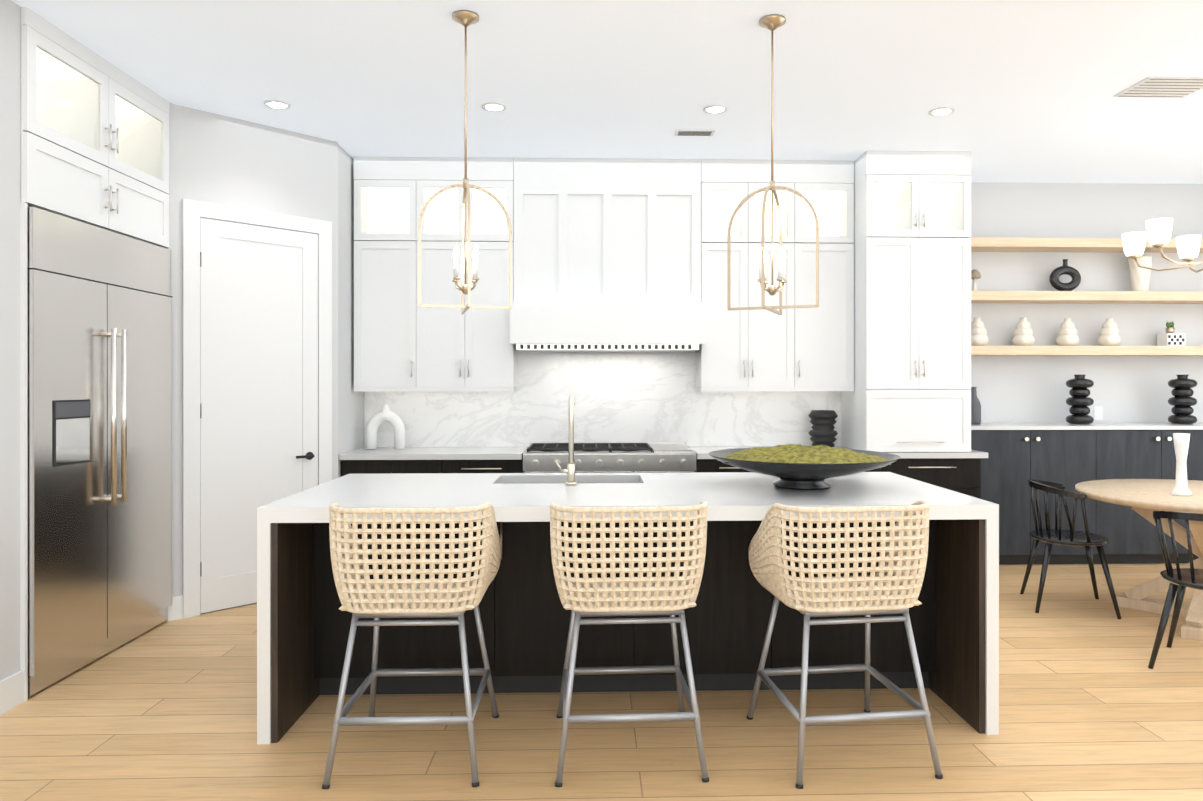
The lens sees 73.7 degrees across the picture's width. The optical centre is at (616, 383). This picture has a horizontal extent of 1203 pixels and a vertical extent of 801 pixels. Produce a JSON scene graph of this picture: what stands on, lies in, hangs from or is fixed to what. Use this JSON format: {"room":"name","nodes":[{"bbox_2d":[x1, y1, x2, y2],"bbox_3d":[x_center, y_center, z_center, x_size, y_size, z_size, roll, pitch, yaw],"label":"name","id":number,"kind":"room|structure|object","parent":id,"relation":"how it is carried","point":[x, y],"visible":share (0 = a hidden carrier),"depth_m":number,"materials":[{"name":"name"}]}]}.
{"room":"kitchen and dining room","nodes":[
{"label":"kitchen and dining room","id":0,"kind":"room"},
{"bbox_2d":[0,0,19,680],"bbox_3d":[-2.606,-0.131,0.182,0.100,3.100,6.780,0,0,-2],"label":"wall","id":1,"kind":"structure","parent":0,"point":[9,337],"depth_m":3.51,"materials":[{"name":"grey paint"}]},
{"bbox_2d":[0,671,23,714],"bbox_3d":[-2.548,1.349,0.184,0.014,0.140,6.780,0,0,-2],"label":"baseboard","id":2,"kind":"structure","parent":1,"relation":"attached to","point":[11,691],"depth_m":3.50,"materials":[{"name":"white wood"}]},
{"bbox_2d":[168,103,337,595],"bbox_3d":[-2.361,-0.135,5.217,0.100,3.100,1.115,0,0,43],"label":"wall","id":3,"kind":"structure","parent":0,"point":[222,159],"depth_m":5.08,"materials":[{"name":"grey paint"}]},
{"bbox_2d":[169,595,182,620],"bbox_3d":[-2.657,1.346,4.819,0.014,0.140,0.090,0,0,43],"label":"baseboard","id":4,"kind":"structure","parent":3,"relation":"attached to","point":[176,609],"depth_m":4.82,"materials":[{"name":"white wood"}]},
{"bbox_2d":[182,199,331,617],"bbox_3d":[-2.297,0.148,5.194,0.686,2.535,0.686,0,0,-2],"label":"pantry door","id":5,"kind":"structure","parent":3,"relation":"in","point":[256,359],"depth_m":5.12,"materials":[{"name":"white wood"}]},
{"bbox_2d":[338,145,363,477],"bbox_3d":[-2.017,-0.135,5.927,0.100,3.100,0.710,0,0,-2],"label":"wall","id":6,"kind":"structure","parent":0,"point":[350,419],"depth_m":5.83,"materials":[{"name":"grey paint"}]},
{"bbox_2d":[0,563,1202,800],"bbox_3d":[1.365,1.468,1.882,9.700,0.100,9.940,0,0,-2],"label":"floor","id":7,"kind":"structure","parent":0,"point":[1092,707],"depth_m":3.22,"materials":[{"name":"brown wood"}]},
{"bbox_2d":[20,202,172,701],"bbox_3d":[-2.944,0.303,4.170,0.773,2.225,1.213,0,0,-2],"label":"refrigerator","id":8,"kind":"object","parent":7,"relation":"on","point":[99,442],"depth_m":4.00,"materials":[{"name":"silver metal"}]},
{"bbox_2d":[339,459,442,476],"bbox_3d":[-1.608,0.975,5.988,0.711,0.880,0.608,0,0,-2],"label":"base cabinet","id":9,"kind":"object","parent":7,"relation":"on","point":[383,460],"depth_m":5.68,"materials":[{"name":"brown wood"}]},
{"bbox_2d":[339,447,527,458],"bbox_3d":[-1.323,0.515,5.982,1.280,0.040,0.637,0,0,-2],"label":"countertop","id":10,"kind":"structure","parent":9,"relation":"on","point":[381,452],"depth_m":5.71,"materials":[{"name":"white stone"}]},
{"bbox_2d":[366,405,404,448],"bbox_3d":[-1.740,0.320,6.040,0.294,0.332,0.097,0,0,-2],"label":"sculpture","id":11,"kind":"object","parent":10,"relation":"on","point":[386,414],"visible":1,"depth_m":6.01,"materials":[{"name":"white ceramic"}]},
{"bbox_2d":[322,503,500,788],"bbox_3d":[-0.768,0.930,3.111,0.592,0.980,0.611,0,0,-2],"label":"stool","id":12,"kind":"object","parent":7,"relation":"on","point":[361,594],"visible":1,"depth_m":2.87,"materials":[{"name":"wicker"}]},
{"bbox_2d":[443,459,522,472],"bbox_3d":[-0.969,0.975,6.007,0.569,0.880,0.608,0,0,-2],"label":"drawer","id":13,"kind":"object","parent":7,"relation":"on","point":[449,465],"depth_m":5.70,"materials":[{"name":"brown wood"}]},
{"bbox_2d":[523,442,695,472],"bbox_3d":[-0.058,0.937,5.981,1.230,0.955,0.715,0,0,-2],"label":"range","id":14,"kind":"object","parent":7,"relation":"on","point":[629,457],"visible":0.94,"depth_m":5.69,"materials":[{"name":"silver metal"}]},
{"bbox_2d":[257,516,998,743],"bbox_3d":[0.047,0.981,3.795,2.960,0.870,1.196,0,0,-2],"label":"kitchen island","id":15,"kind":"object","parent":7,"relation":"on","point":[303,624],"depth_m":3.60,"materials":[{"name":"black wood"}]},
{"bbox_2d":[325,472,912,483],"bbox_3d":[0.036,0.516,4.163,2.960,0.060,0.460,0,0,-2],"label":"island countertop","id":16,"kind":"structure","parent":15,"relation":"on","point":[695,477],"depth_m":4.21,"materials":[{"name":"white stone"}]},
{"bbox_2d":[555,396,576,484],"bbox_3d":[-0.249,0.271,3.969,0.106,0.428,0.254,0,0,-2],"label":"faucet","id":17,"kind":"object","parent":16,"relation":"on","point":[570,470],"visible":1,"depth_m":3.86,"materials":[{"name":"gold metal"}]},
{"bbox_2d":[709,444,900,489],"bbox_3d":[0.878,0.386,3.797,0.880,0.198,0.880,0,0,-2],"label":"moss bowl","id":18,"kind":"object","parent":16,"relation":"on","point":[797,467],"visible":1,"depth_m":3.59,"materials":[{"name":"black ceramic"}]},
{"bbox_2d":[257,480,998,519],"bbox_3d":[0.054,0.516,3.565,2.960,0.060,0.735,0,0,-2],"label":"island countertop","id":19,"kind":"structure","parent":15,"relation":"on","point":[508,501],"depth_m":3.41,"materials":[{"name":"white stone"}]},
{"bbox_2d":[550,501,708,786],"bbox_3d":[0.035,0.930,3.135,0.603,0.980,0.629,0,0,-2],"label":"stool","id":20,"kind":"object","parent":7,"relation":"on","point":[622,595],"visible":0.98,"depth_m":2.89,"materials":[{"name":"wicker"}]},
{"bbox_2d":[696,458,750,471],"bbox_3d":[0.881,0.975,6.062,0.630,0.880,0.608,0,0,-2],"label":"base cabinet","id":21,"kind":"object","parent":7,"relation":"on","point":[702,464],"depth_m":5.75,"materials":[{"name":"brown wood"}]},
{"bbox_2d":[747,500,942,788],"bbox_3d":[0.861,0.930,3.139,0.592,0.980,0.606,0,0,-8],"label":"stool","id":22,"kind":"object","parent":7,"relation":"on","point":[893,585],"visible":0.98,"depth_m":2.91,"materials":[{"name":"wicker"}]},
{"bbox_2d":[865,467,883,471],"bbox_3d":[1.545,0.975,6.082,0.700,0.880,0.608,0,0,-2],"label":"base cabinet","id":23,"kind":"object","parent":7,"relation":"on","point":[881,469],"depth_m":5.79,"materials":[{"name":"brown wood"}]},
{"bbox_2d":[884,458,980,498],"bbox_3d":[2.263,0.975,6.104,0.735,0.880,0.608,0,0,-2],"label":"base cabinet","id":24,"kind":"object","parent":7,"relation":"on","point":[959,472],"depth_m":5.80,"materials":[{"name":"brown wood"}]},
{"bbox_2d":[688,446,987,457],"bbox_3d":[1.618,0.515,6.070,2.105,0.040,0.637,0,0,-2],"label":"countertop","id":25,"kind":"structure","parent":24,"relation":"on","point":[701,451],"depth_m":5.78,"materials":[{"name":"white stone"}]},
{"bbox_2d":[808,410,837,446],"bbox_3d":[1.587,0.349,6.170,0.224,0.290,0.222,0,0,-2],"label":"vase","id":26,"kind":"object","parent":25,"relation":"on","point":[823,431],"visible":0.94,"depth_m":6.09,"materials":[{"name":"black ceramic"}]},
{"bbox_2d":[841,151,970,451],"bbox_3d":[2.176,-0.595,6.084,0.768,2.177,0.640,0,0,-2],"label":"pantry cabinet","id":27,"kind":"object","parent":25,"relation":"on","point":[911,392],"visible":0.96,"depth_m":5.80,"materials":[{"name":"white wood"}]},
{"bbox_2d":[1020,479,1121,618],"bbox_3d":[2.879,1.021,5.118,0.472,0.795,0.546,0,0,17],"label":"dining chair","id":28,"kind":"object","parent":7,"relation":"on","point":[1071,537],"visible":1,"depth_m":5.02,"materials":[{"name":"black wood"}]},
{"bbox_2d":[971,423,1202,564],"bbox_3d":[4.232,0.870,6.473,3.115,1.090,0.528,0,0,-2],"label":"sideboard","id":29,"kind":"object","parent":7,"relation":"on","point":[1069,456],"visible":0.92,"depth_m":6.22,"materials":[{"name":"black wood"}]},
{"bbox_2d":[971,387,980,423],"bbox_3d":[2.879,0.173,6.468,0.110,0.300,0.110,0,0,-2],"label":"bottle vase","id":30,"kind":"object","parent":29,"relation":"on","point":[975,411],"visible":0.79,"depth_m":6.42,"materials":[{"name":"grey ceramic"}]},
{"bbox_2d":[1066,375,1093,423],"bbox_3d":[3.748,0.123,6.494,0.200,0.400,0.200,0,0,-2],"label":"vase","id":31,"kind":"object","parent":29,"relation":"on","point":[1079,401],"visible":1,"depth_m":6.43,"materials":[{"name":"black ceramic"}]},
{"bbox_2d":[1168,375,1196,423],"bbox_3d":[4.598,0.123,6.519,0.200,0.400,0.200,0,0,-2],"label":"vase","id":32,"kind":"object","parent":29,"relation":"on","point":[1182,401],"visible":1,"depth_m":6.46,"materials":[{"name":"black ceramic"}]},
{"bbox_2d":[1075,479,1202,641],"bbox_3d":[3.560,1.033,4.778,1.440,0.765,1.440,0,0,-2],"label":"dining table","id":33,"kind":"object","parent":7,"relation":"on","point":[1145,498],"visible":0.92,"depth_m":4.85,"materials":[{"name":"brown wood"}]},
{"bbox_2d":[1171,433,1191,495],"bbox_3d":[3.302,0.470,4.690,0.104,0.360,0.102,0,0,-2],"label":"vase","id":34,"kind":"object","parent":33,"relation":"on","point":[1181,447],"visible":1,"depth_m":4.67,"materials":[{"name":"white ceramic"}]},
{"bbox_2d":[1148,511,1202,668],"bbox_3d":[2.983,1.022,3.991,0.546,0.795,0.472,0,0,44],"label":"dining chair","id":35,"kind":"object","parent":7,"relation":"on","point":[1190,577],"visible":1,"depth_m":3.99,"materials":[{"name":"black wood"}]},
{"bbox_2d":[12,0,1202,183],"bbox_3d":[1.365,-1.732,1.880,9.700,0.100,9.940,0,0,-2],"label":"ceiling","id":36,"kind":"structure","parent":0,"point":[1027,90],"depth_m":4.36,"materials":[{"name":"white paint"}]},
{"bbox_2d":[264,100,290,109],"bbox_3d":[-2.045,-1.680,4.830,0.150,0.008,0.150,0,0,-2],"label":"recessed light","id":37,"kind":"object","parent":36,"relation":"in","point":[277,104],"visible":1,"depth_m":4.81,"materials":[{"name":"white plastic"}]},
{"bbox_2d":[418,10,511,313],"bbox_3d":[-0.691,-1.009,3.670,0.307,1.347,0.307,0,0,30],"label":"pendant light","id":38,"kind":"object","parent":36,"relation":"hanging from","point":[465,18],"visible":1,"depth_m":3.66,"materials":[{"name":"gold metal"}]},
{"bbox_2d":[482,102,505,111],"bbox_3d":[-0.745,-1.680,4.868,0.150,0.008,0.150,0,0,-2],"label":"recessed light","id":39,"kind":"object","parent":36,"relation":"in","point":[494,107],"visible":1,"depth_m":4.86,"materials":[{"name":"white plastic"}]},
{"bbox_2d":[674,129,714,135],"bbox_3d":[0.521,-1.679,5.366,0.260,0.010,0.120,0,0,-2],"label":"ceiling vent","id":40,"kind":"object","parent":36,"relation":"in","point":[688,132],"visible":0.98,"depth_m":5.34,"materials":[{"name":"white metal"}]},
{"bbox_2d":[703,105,727,113],"bbox_3d":[0.604,-1.680,4.909,0.150,0.008,0.150,0,0,-2],"label":"recessed light","id":41,"kind":"object","parent":36,"relation":"in","point":[714,109],"visible":1,"depth_m":4.90,"materials":[{"name":"white plastic"}]},
{"bbox_2d":[727,14,818,314],"bbox_3d":[0.720,-1.009,3.712,0.307,1.347,0.307,0,0,-23],"label":"pendant light","id":42,"kind":"object","parent":36,"relation":"hanging from","point":[772,22],"visible":1,"depth_m":3.71,"materials":[{"name":"gold metal"}]},
{"bbox_2d":[928,107,954,115],"bbox_3d":[2.004,-1.680,4.950,0.150,0.008,0.150,0,0,-2],"label":"recessed light","id":43,"kind":"object","parent":36,"relation":"in","point":[941,111],"visible":1,"depth_m":4.93,"materials":[{"name":"white"}]},
{"bbox_2d":[1113,76,1202,97],"bbox_3d":[3.116,-1.679,4.543,0.420,0.010,0.300,0,0,-2],"label":"ceiling vent","id":44,"kind":"object","parent":36,"relation":"in","point":[1163,87],"visible":1,"depth_m":4.53,"materials":[{"name":"white metal"}]},
{"bbox_2d":[1122,218,1202,272],"bbox_3d":[3.580,-1.169,4.777,0.977,1.029,0.954,0,0,-2],"label":"chandelier","id":45,"kind":"object","parent":36,"relation":"hanging from","point":[1158,232],"visible":1,"depth_m":5.03,"materials":[{"name":"white glass"}]},
{"bbox_2d":[970,182,1202,422],"bbox_3d":[4.378,-0.136,6.843,3.380,3.100,0.200,0,0,-2],"label":"wall","id":46,"kind":"structure","parent":0,"point":[1036,389],"depth_m":6.73,"materials":[{"name":"white paint"}]},
{"bbox_2d":[970,237,1202,252],"bbox_3d":[4.240,-1.142,6.607,3.070,0.075,0.258,0,0,-2],"label":"shelf","id":47,"kind":"object","parent":46,"relation":"attached to","point":[1003,244],"visible":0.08,"depth_m":6.47,"materials":[{"name":"brown wood"}]},
{"bbox_2d":[971,346,1202,355],"bbox_3d":[4.240,-0.272,6.607,3.070,0.075,0.258,0,0,-2],"label":"shelf","id":48,"kind":"object","parent":46,"relation":"attached to","point":[1086,350],"visible":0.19,"depth_m":6.47,"materials":[{"name":"brown wood"}]},
{"bbox_2d":[971,318,988,345],"bbox_3d":[2.956,-0.427,6.570,0.176,0.233,0.166,0,0,-2],"label":"vase","id":49,"kind":"object","parent":48,"relation":"on","point":[979,337],"visible":0.88,"depth_m":6.51,"materials":[{"name":"beige ceramic"}]},
{"bbox_2d":[1012,318,1034,345],"bbox_3d":[3.336,-0.427,6.581,0.176,0.233,0.166,0,0,-2],"label":"vase","id":50,"kind":"object","parent":48,"relation":"on","point":[1023,333],"visible":0.98,"depth_m":6.53,"materials":[{"name":"beige ceramic"}]},
{"bbox_2d":[1056,318,1078,345],"bbox_3d":[3.706,-0.427,6.593,0.176,0.233,0.166,0,0,-2],"label":"vase","id":51,"kind":"object","parent":48,"relation":"on","point":[1067,334],"visible":0.96,"depth_m":6.54,"materials":[{"name":"beige ceramic"}]},
{"bbox_2d":[1098,318,1120,345],"bbox_3d":[4.055,-0.427,6.603,0.176,0.233,0.166,0,0,-2],"label":"vase","id":52,"kind":"object","parent":48,"relation":"on","point":[1109,333],"visible":0.98,"depth_m":6.55,"materials":[{"name":"beige ceramic"}]},
{"bbox_2d":[1157,321,1184,345],"bbox_3d":[4.575,-0.416,6.617,0.150,0.212,0.122,0,0,-2],"label":"patterned box","id":53,"kind":"object","parent":48,"relation":"on","point":[1169,337],"visible":1,"depth_m":6.56,"materials":[{"name":"white ceramic"}]},
{"bbox_2d":[971,291,1202,303],"bbox_3d":[4.240,-0.712,6.607,3.070,0.075,0.258,0,0,-2],"label":"shelf","id":54,"kind":"object","parent":46,"relation":"attached to","point":[1119,297],"visible":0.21,"depth_m":6.47,"materials":[{"name":"brown wood"}]},
{"bbox_2d":[971,269,980,290],"bbox_3d":[2.931,-0.845,6.569,0.100,0.190,0.100,0,0,-2],"label":"mushroom","id":55,"kind":"object","parent":54,"relation":"on","point":[975,274],"visible":0.69,"depth_m":6.54,"materials":[{"name":"beige ceramic"}]},
{"bbox_2d":[1049,259,1080,290],"bbox_3d":[3.686,-0.886,6.592,0.260,0.272,0.066,0,0,-2],"label":"vase","id":56,"kind":"object","parent":54,"relation":"on","point":[1064,269],"visible":0.96,"depth_m":6.57,"materials":[{"name":"black ceramic"}]},
{"bbox_2d":[1128,255,1151,290],"bbox_3d":[4.315,-0.900,6.612,0.181,0.300,0.145,0,0,-2],"label":"vase","id":57,"kind":"object","parent":54,"relation":"on","point":[1140,278],"visible":0.9,"depth_m":6.56,"materials":[{"name":"beige ceramic"}]},
{"bbox_2d":[1094,406,1102,419],"bbox_3d":[4.042,0.244,6.729,0.072,0.116,0.007,0,0,-2],"label":"electrical outlet plate","id":58,"kind":"object","parent":46,"relation":"attached to","point":[1098,412],"visible":1,"depth_m":6.73,"materials":[{"name":"white plastic"}]},
{"bbox_3d":[0.304,-0.136,6.586,4.780,3.100,0.470,0,0,-2],"label":"wall","id":59,"kind":"structure","parent":0,"visible":0},
{"bbox_2d":[354,157,517,390],"bbox_3d":[-1.363,-0.814,6.109,1.178,1.738,0.380,0,0,-2],"label":"upper cabinet","id":60,"kind":"object","parent":59,"relation":"attached to","point":[403,341],"visible":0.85,"depth_m":5.96,"materials":[{"name":"white wood"}]},
{"bbox_2d":[364,351,840,446],"bbox_3d":[0.304,-0.056,6.341,4.555,1.100,0.020,0,0,-2],"label":"backsplash","id":61,"kind":"structure","parent":59,"relation":"attached to","point":[639,396],"depth_m":6.32,"materials":[{"name":"stone"}]},
{"bbox_2d":[510,158,704,351],"bbox_3d":[-0.071,-0.967,6.093,1.440,1.433,0.488,0,0,-2],"label":"range hood","id":62,"kind":"object","parent":59,"relation":"attached to","point":[607,255],"visible":0.98,"depth_m":5.99,"materials":[{"name":"white"}]},
{"bbox_2d":[696,159,853,390],"bbox_3d":[1.207,-0.814,6.185,1.156,1.738,0.380,0,0,-2],"label":"upper cabinet","id":63,"kind":"object","parent":59,"relation":"attached to","point":[800,349],"visible":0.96,"depth_m":6.03,"materials":[{"name":"white wood"}]},
{"bbox_3d":[-3.109,-0.134,4.791,0.770,3.100,0.035,0,0,-2],"label":"wall","id":64,"kind":"structure","parent":0,"visible":0},
{"bbox_2d":[20,7,169,247],"bbox_3d":[-2.984,-1.246,4.171,0.732,0.871,1.210,0,0,-2],"label":"upper cabinet","id":65,"kind":"object","parent":64,"relation":"attached to","point":[94,138],"visible":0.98,"depth_m":4.16,"materials":[{"name":"white wood"}]}
]}

